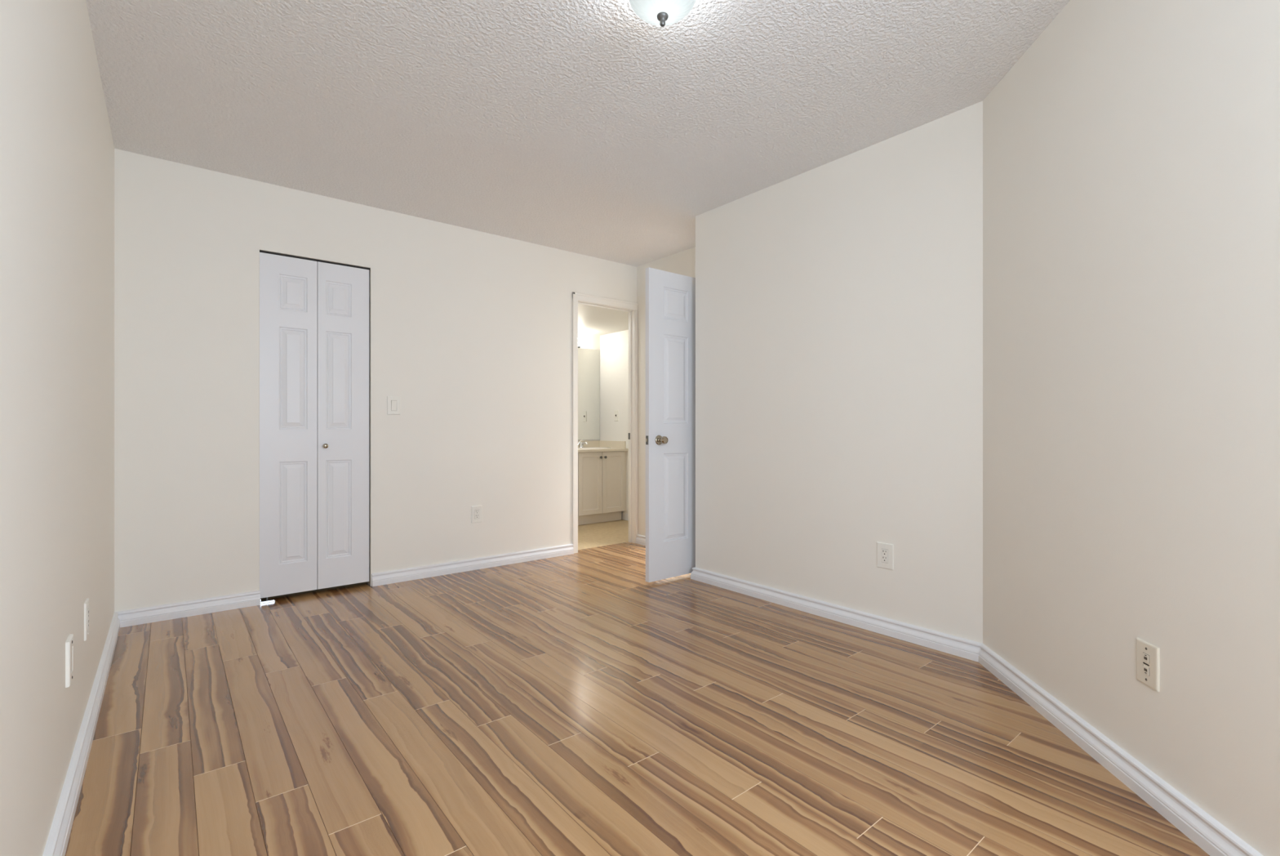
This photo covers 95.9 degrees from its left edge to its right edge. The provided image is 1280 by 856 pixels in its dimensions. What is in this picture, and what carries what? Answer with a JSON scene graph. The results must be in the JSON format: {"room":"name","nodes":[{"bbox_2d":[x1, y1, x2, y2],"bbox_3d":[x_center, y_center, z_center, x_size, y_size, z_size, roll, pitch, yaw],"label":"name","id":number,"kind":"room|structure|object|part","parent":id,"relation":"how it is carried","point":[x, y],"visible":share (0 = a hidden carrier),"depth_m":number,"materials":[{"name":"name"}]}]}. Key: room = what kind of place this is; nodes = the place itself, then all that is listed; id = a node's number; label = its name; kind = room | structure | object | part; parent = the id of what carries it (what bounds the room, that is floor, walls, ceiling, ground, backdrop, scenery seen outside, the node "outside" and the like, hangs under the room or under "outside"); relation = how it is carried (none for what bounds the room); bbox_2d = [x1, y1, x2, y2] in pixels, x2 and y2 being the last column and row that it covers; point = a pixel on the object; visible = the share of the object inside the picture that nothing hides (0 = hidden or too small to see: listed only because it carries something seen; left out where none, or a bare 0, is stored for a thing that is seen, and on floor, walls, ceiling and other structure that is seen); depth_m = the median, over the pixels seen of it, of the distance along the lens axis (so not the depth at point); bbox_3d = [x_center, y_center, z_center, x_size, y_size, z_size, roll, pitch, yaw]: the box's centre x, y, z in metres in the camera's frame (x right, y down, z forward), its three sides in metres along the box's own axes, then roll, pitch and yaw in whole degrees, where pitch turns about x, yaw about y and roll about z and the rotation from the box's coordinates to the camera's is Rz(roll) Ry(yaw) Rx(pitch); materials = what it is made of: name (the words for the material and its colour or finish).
{"room":"empty bedroom","nodes":[
{"label":"empty bedroom","id":0,"kind":"room"},
{"bbox_2d":[0,0,114,855],"bbox_3d":[-1.020,-0.204,0.816,0.120,2.440,5.395,0,0,-39],"label":"wall","id":1,"kind":"structure","parent":0,"point":[57,148],"depth_m":1.34,"materials":[{"name":"white paint"}]},
{"bbox_2d":[65,633,73,687],"bbox_3d":[-1.561,0.635,1.581,0.010,0.121,0.080,0,0,-39],"label":"cable plate","id":2,"kind":"object","parent":1,"relation":"attached to","point":[69,642],"visible":1,"depth_m":1.55,"materials":[{"name":"white plastic"}]},
{"bbox_2d":[42,611,119,855],"bbox_3d":[-1.003,0.977,0.908,0.023,0.079,5.275,0,0,-39],"label":"baseboard","id":3,"kind":"structure","parent":1,"relation":"attached to","point":[58,837],"depth_m":1.68,"materials":[{"name":"white paint"}]},
{"bbox_2d":[84,597,88,639],"bbox_3d":[-1.840,0.635,1.921,0.008,0.121,0.080,0,0,-39],"label":"outlet","id":4,"kind":"object","parent":1,"relation":"attached to","point":[86,602],"visible":1,"depth_m":1.90,"materials":[{"name":"white plastic"}]},
{"bbox_2d":[87,607,88,629],"bbox_3d":[-1.839,0.635,1.922,0.005,0.066,0.032,0,0,-39],"label":"receptacle","id":5,"kind":"object","parent":4,"relation":"attached to","point":[87,607],"depth_m":1.92,"materials":[{"name":"white plastic"}]},
{"bbox_2d":[114,148,636,611],"bbox_3d":[-0.831,-0.204,4.508,5.084,2.440,0.085,0,0,-39],"label":"wall","id":6,"kind":"structure","parent":0,"point":[471,330],"depth_m":3.65,"materials":[{"name":"white paint"}]},
{"bbox_2d":[115,590,260,626],"bbox_3d":[-2.431,0.977,3.132,0.623,0.079,0.023,0,0,-39],"label":"baseboard","id":7,"kind":"structure","parent":6,"relation":"attached to","point":[129,617],"depth_m":3.12,"materials":[{"name":"white paint"}]},
{"bbox_2d":[258,249,369,603],"bbox_3d":[-1.980,-0.007,3.538,0.606,2.046,0.089,0,0,-35],"label":"door","id":8,"kind":"structure","parent":6,"relation":"in","point":[313,314],"depth_m":3.51,"materials":[{"name":"white paint"}]},
{"bbox_3d":[-1.931,0.110,3.544,0.029,0.029,0.030,0,0,-39],"label":"knob","id":9,"kind":"part","parent":8,"relation":"part of","materials":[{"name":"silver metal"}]},
{"bbox_2d":[386,395,399,414],"bbox_3d":[-1.620,-0.148,3.802,0.082,0.120,0.010,0,0,-39],"label":"light switch","id":10,"kind":"object","parent":6,"relation":"attached to","point":[393,402],"visible":1,"depth_m":3.80,"materials":[{"name":"white plastic"}]},
{"bbox_2d":[371,543,573,586],"bbox_3d":[-1.133,0.977,4.192,1.523,0.079,0.023,0,0,-39],"label":"baseboard","id":11,"kind":"structure","parent":6,"relation":"attached to","point":[459,566],"depth_m":4.10,"materials":[{"name":"white paint"}]},
{"bbox_2d":[471,505,482,522],"bbox_3d":[-1.177,0.621,4.166,0.080,0.121,0.008,0,0,-39],"label":"outlet","id":12,"kind":"object","parent":6,"relation":"attached to","point":[476,510],"visible":1,"depth_m":4.16,"materials":[{"name":"white plastic"}]},
{"bbox_2d":[475,509,479,518],"bbox_3d":[-1.176,0.621,4.165,0.032,0.066,0.005,0,0,-39],"label":"receptacle","id":13,"kind":"object","parent":12,"relation":"attached to","point":[477,511],"depth_m":4.16,"materials":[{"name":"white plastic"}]},
{"bbox_2d":[572,292,637,553],"bbox_3d":[-0.311,-0.042,4.923,0.675,2.116,0.100,0,0,-39],"label":"door frame","id":14,"kind":"structure","parent":6,"relation":"attached to","point":[631,308],"depth_m":4.96,"materials":[{"name":"white paint"}]},
{"bbox_3d":[-0.527,-0.042,4.691,0.048,2.116,0.016,0,0,-39],"label":"casing","id":15,"kind":"part","parent":14,"relation":"part of","materials":[{"name":"white paint"}]},
{"bbox_3d":[-0.284,-1.070,4.890,0.675,0.060,0.016,0,0,-39],"label":"head casing","id":16,"kind":"part","parent":14,"relation":"part of","materials":[{"name":"white paint"}]},
{"bbox_3d":[-0.033,-0.012,5.096,0.026,2.056,0.013,0,0,-39],"label":"casing","id":17,"kind":"part","parent":14,"relation":"part of","materials":[{"name":"white paint"}]},
{"bbox_2d":[85,0,1070,266],"bbox_3d":[0.840,-1.484,2.371,5.200,0.120,5.510,0,0,-39],"label":"ceiling","id":18,"kind":"structure","parent":0,"point":[593,128],"depth_m":2.48,"materials":[{"name":"white paint"}]},
{"bbox_2d":[628,0,696,26],"bbox_3d":[0.073,-1.359,1.860,0.225,0.130,0.225,0,0,-39],"label":"ceiling light","id":19,"kind":"object","parent":18,"relation":"attached to","point":[662,13],"visible":1,"depth_m":1.85,"materials":[{"name":"white glass"}]},
{"bbox_2d":[577,333,599,440],"bbox_3d":[-1.202,-0.204,6.223,1.809,2.440,0.100,0,0,-39],"label":"wall","id":20,"kind":"structure","parent":0,"point":[588,341],"depth_m":6.67,"materials":[{"name":"white paint"}]},
{"bbox_2d":[577,337,581,347],"bbox_3d":[-0.966,-0.957,6.259,0.780,0.124,0.140,0,0,-39],"label":"vanity light","id":21,"kind":"object","parent":20,"relation":"attached to","point":[579,338],"visible":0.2,"depth_m":6.42,"materials":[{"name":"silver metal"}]},
{"bbox_2d":[577,440,599,447],"bbox_3d":[-0.962,0.186,6.340,1.249,0.080,0.018,0,0,-39],"label":"backsplash","id":22,"kind":"structure","parent":20,"relation":"attached to","point":[591,443],"depth_m":6.66,"materials":[{"name":"beige laminate"}]},
{"bbox_2d":[577,347,599,439],"bbox_3d":[-0.950,-0.384,6.357,1.248,1.051,0.008,0,0,-39],"label":"mirror","id":23,"kind":"object","parent":20,"relation":"attached to","point":[588,360],"visible":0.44,"depth_m":6.65,"materials":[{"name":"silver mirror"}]},
{"bbox_2d":[577,304,628,335],"bbox_3d":[-0.733,-1.139,5.657,2.020,0.120,1.570,0,0,-39],"label":"ceiling","id":24,"kind":"structure","parent":0,"point":[592,320],"depth_m":5.80,"materials":[{"name":"white paint"}]},
{"bbox_2d":[600,329,628,519],"bbox_3d":[0.003,-0.204,6.257,0.100,2.440,1.570,0,0,-39],"label":"wall","id":25,"kind":"structure","parent":0,"point":[614,347],"depth_m":6.53,"materials":[{"name":"white paint"}]},
{"bbox_2d":[599,440,626,448],"bbox_3d":[-0.320,0.186,6.557,0.018,0.080,0.494,0,0,-39],"label":"backsplash","id":26,"kind":"structure","parent":25,"relation":"attached to","point":[602,443],"depth_m":6.52,"materials":[{"name":"beige laminate"}]},
{"bbox_2d":[614,409,618,421],"bbox_3d":[-0.270,-0.139,6.499,0.016,0.125,0.072,0,0,-39],"label":"light switch","id":27,"kind":"object","parent":25,"relation":"attached to","point":[616,411],"visible":1,"depth_m":6.49,"materials":[{"name":"white plastic"}]},
{"bbox_2d":[622,512,628,520],"bbox_3d":[0.094,0.979,6.057,0.012,0.075,0.905,0,0,-39],"label":"baseboard","id":28,"kind":"structure","parent":25,"relation":"attached to","point":[624,516],"depth_m":6.37,"materials":[{"name":"white paint"}]},
{"bbox_2d":[64,519,1209,855],"bbox_3d":[0.334,1.046,2.990,5.200,0.060,7.050,0,0,-39],"label":"floor","id":29,"kind":"structure","parent":0,"point":[576,704],"depth_m":1.90,"materials":[{"name":"brown wood"}]},
{"bbox_2d":[577,450,626,524],"bbox_3d":[-0.783,0.633,6.152,1.248,0.766,0.537,0,0,-39],"label":"vanity cabinet","id":30,"kind":"object","parent":29,"relation":"on","point":[602,475],"visible":0.39,"depth_m":6.16,"materials":[{"name":"beige wood"}]},
{"bbox_3d":[-0.524,0.581,6.065,0.300,0.656,0.019,0,0,-39],"label":"door","id":31,"kind":"part","parent":30,"relation":"part of","materials":[{"name":"beige wood"}]},
{"bbox_2d":[577,440,628,452],"bbox_3d":[-0.790,0.251,6.145,1.268,0.210,0.539,0,0,-39],"label":"countertop","id":32,"kind":"structure","parent":30,"relation":"on","point":[593,445],"depth_m":6.47,"materials":[{"name":"beige laminate"}]},
{"bbox_2d":[577,439,587,447],"bbox_3d":[-0.630,0.178,6.449,0.150,0.097,0.152,0,0,-39],"label":"faucet","id":33,"kind":"object","parent":32,"relation":"on","point":[581,443],"visible":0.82,"depth_m":6.46,"materials":[{"name":"silver metal"}]},
{"bbox_2d":[577,447,610,448],"bbox_3d":[-0.524,0.286,6.318,0.430,0.140,0.350,0,0,-39],"label":"sink","id":34,"kind":"object","parent":32,"relation":"in","point":[578,447],"depth_m":6.27,"materials":[{"name":"white ceramic"}]},
{"bbox_3d":[-0.288,0.581,6.257,0.300,0.656,0.019,0,0,-39],"label":"door","id":35,"kind":"part","parent":30,"relation":"part of","materials":[{"name":"beige wood"}]},
{"bbox_2d":[636,246,695,535],"bbox_3d":[0.423,-0.204,4.638,0.100,2.440,1.299,0,0,-39],"label":"wall","id":36,"kind":"structure","parent":0,"point":[683,263],"depth_m":5.04,"materials":[{"name":"white paint"}]},
{"bbox_2d":[635,533,645,545],"bbox_3d":[0.028,0.977,5.025,0.023,0.079,0.200,0,0,-39],"label":"baseboard","id":37,"kind":"structure","parent":36,"relation":"attached to","point":[641,539],"depth_m":5.04,"materials":[{"name":"white paint"}]},
{"bbox_2d":[644,368,645,382],"bbox_3d":[0.062,-0.456,4.985,0.020,0.112,0.080,0,0,-39],"label":"thermostat","id":38,"kind":"object","parent":36,"relation":"attached to","point":[644,369],"visible":0.13,"depth_m":5.01,"materials":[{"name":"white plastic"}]},
{"bbox_2d":[645,266,695,582],"bbox_3d":[0.358,-0.020,3.994,0.816,2.032,0.170,0,0,-39],"label":"door","id":39,"kind":"structure","parent":36,"relation":"in","point":[670,297],"depth_m":3.85,"materials":[{"name":"white paint"}]},
{"bbox_3d":[0.149,0.079,3.750,0.052,0.052,0.056,0,0,-39],"label":"knob","id":40,"kind":"part","parent":39,"relation":"part of","materials":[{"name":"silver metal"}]},
{"bbox_2d":[695,101,982,642],"bbox_3d":[1.125,-0.204,3.333,0.463,2.440,1.812,0,0,-39],"label":"wall","id":41,"kind":"structure","parent":0,"point":[839,302],"depth_m":2.98,"materials":[{"name":"white paint"}]},
{"bbox_2d":[690,566,982,661],"bbox_3d":[0.917,0.977,3.204,0.023,0.079,1.795,0,0,-39],"label":"baseboard","id":42,"kind":"structure","parent":41,"relation":"attached to","point":[970,649],"depth_m":2.98,"materials":[{"name":"white paint"}]},
{"bbox_2d":[876,541,893,569],"bbox_3d":[1.211,0.632,2.856,0.008,0.125,0.084,0,0,-39],"label":"outlet","id":43,"kind":"object","parent":41,"relation":"attached to","point":[885,551],"visible":1,"depth_m":2.85,"materials":[{"name":"white plastic"}]},
{"bbox_2d":[881,548,888,562],"bbox_3d":[1.210,0.632,2.855,0.005,0.066,0.032,0,0,-39],"label":"receptacle","id":44,"kind":"object","parent":43,"relation":"attached to","point":[884,551],"depth_m":2.85,"materials":[{"name":"white plastic"}]},
{"bbox_2d":[982,0,1279,855],"bbox_3d":[1.449,-0.204,1.580,0.099,2.440,1.956,0,0,6],"label":"wall","id":45,"kind":"structure","parent":0,"point":[1131,152],"depth_m":1.60,"materials":[{"name":"white paint"}]},
{"bbox_2d":[977,643,1263,855],"bbox_3d":[1.386,0.977,1.560,0.023,0.079,1.923,0,0,6],"label":"baseboard","id":46,"kind":"structure","parent":45,"relation":"attached to","point":[1206,831],"depth_m":1.65,"materials":[{"name":"white paint"}]},
{"bbox_2d":[1136,637,1159,691],"bbox_3d":[1.396,0.649,1.589,0.008,0.118,0.076,0,0,6],"label":"jack plate","id":47,"kind":"object","parent":45,"relation":"attached to","point":[1148,655],"visible":1,"depth_m":1.58,"materials":[{"name":"beige plastic"}]}
]}

